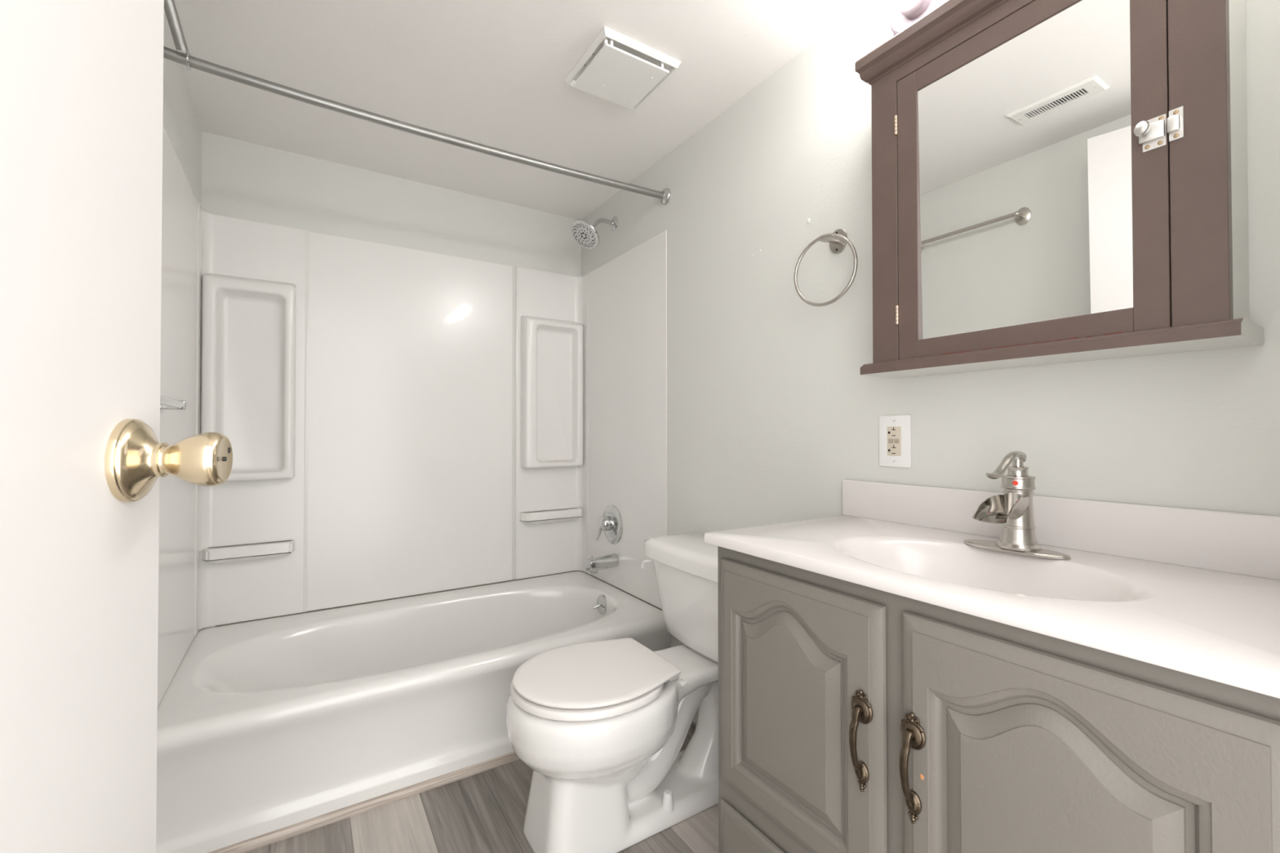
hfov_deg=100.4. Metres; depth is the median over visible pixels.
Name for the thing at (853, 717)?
vanity cabinet
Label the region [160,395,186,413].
towel bar
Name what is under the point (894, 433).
receptacle
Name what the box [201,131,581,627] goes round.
wall
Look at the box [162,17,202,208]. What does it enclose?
wall
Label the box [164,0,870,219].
ceiling
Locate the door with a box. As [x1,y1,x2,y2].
[0,0,232,852]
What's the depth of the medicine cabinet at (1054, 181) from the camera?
0.92 m
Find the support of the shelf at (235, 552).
attached to the tub surround
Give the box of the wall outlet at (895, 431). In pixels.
[879,414,911,467]
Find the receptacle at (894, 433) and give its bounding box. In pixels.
[887,426,901,456]
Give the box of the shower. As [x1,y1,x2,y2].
[570,216,617,249]
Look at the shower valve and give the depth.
2.41 m
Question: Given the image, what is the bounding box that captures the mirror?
[917,0,1133,339]
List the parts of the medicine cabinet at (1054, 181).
crown moulding, door, latch knob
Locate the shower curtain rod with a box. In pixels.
[163,44,671,204]
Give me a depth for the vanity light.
1.20 m
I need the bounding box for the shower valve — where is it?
[595,505,622,544]
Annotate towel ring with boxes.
[793,228,857,306]
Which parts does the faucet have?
spout, lever, plate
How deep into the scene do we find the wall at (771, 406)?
1.43 m
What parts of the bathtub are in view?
trip lever, overflow plate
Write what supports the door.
in the wall
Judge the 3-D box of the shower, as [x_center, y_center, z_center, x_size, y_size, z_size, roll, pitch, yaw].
[-0.198,-0.882,2.382,0.216,0.174,0.143,0,-1,-32]
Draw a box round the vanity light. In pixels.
[874,0,946,35]
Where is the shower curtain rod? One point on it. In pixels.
(172, 55)
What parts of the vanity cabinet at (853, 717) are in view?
drawer, door, pull handle, pull handle, door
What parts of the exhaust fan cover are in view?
panel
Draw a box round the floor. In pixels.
[245,721,718,852]
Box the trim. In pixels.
[208,751,519,852]
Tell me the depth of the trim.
1.49 m
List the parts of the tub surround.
panel, niche frame, corner panel, panel, corner panel, niche frame, panel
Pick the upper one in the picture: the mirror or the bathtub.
the mirror
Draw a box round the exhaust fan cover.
[564,26,680,109]
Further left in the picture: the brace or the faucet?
the brace
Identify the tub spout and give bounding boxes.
[586,553,618,575]
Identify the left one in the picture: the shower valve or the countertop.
the shower valve
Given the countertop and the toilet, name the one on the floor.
the toilet
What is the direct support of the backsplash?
attached to the wall at (771, 406)
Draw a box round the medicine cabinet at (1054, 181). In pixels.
[854,0,1263,378]
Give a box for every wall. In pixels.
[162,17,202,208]
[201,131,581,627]
[581,0,1279,724]
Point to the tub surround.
(360, 391)
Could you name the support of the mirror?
attached to the medicine cabinet at (1054, 181)
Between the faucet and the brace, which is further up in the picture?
the brace
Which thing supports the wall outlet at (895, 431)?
attached to the wall at (771, 406)
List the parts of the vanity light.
bulb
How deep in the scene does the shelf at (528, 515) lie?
2.61 m
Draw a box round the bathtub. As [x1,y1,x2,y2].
[155,570,671,852]
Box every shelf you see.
[202,540,294,564]
[519,507,582,524]
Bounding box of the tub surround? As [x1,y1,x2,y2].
[157,124,666,706]
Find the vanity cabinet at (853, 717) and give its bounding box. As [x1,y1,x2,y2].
[717,546,1279,852]
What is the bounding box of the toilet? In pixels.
[506,531,718,852]
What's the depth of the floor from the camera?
1.43 m
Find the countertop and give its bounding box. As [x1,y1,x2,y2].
[704,479,1279,698]
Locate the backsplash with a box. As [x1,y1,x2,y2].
[842,479,1279,580]
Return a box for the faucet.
[964,450,1071,559]
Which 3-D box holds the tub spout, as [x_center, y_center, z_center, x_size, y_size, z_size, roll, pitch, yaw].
[-0.169,0.613,2.385,0.140,0.080,0.062,0,-1,-32]
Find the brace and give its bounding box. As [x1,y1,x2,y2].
[164,0,191,70]
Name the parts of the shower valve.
lever handle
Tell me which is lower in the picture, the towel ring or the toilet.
the toilet
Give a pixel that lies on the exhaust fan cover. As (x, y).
(616, 68)

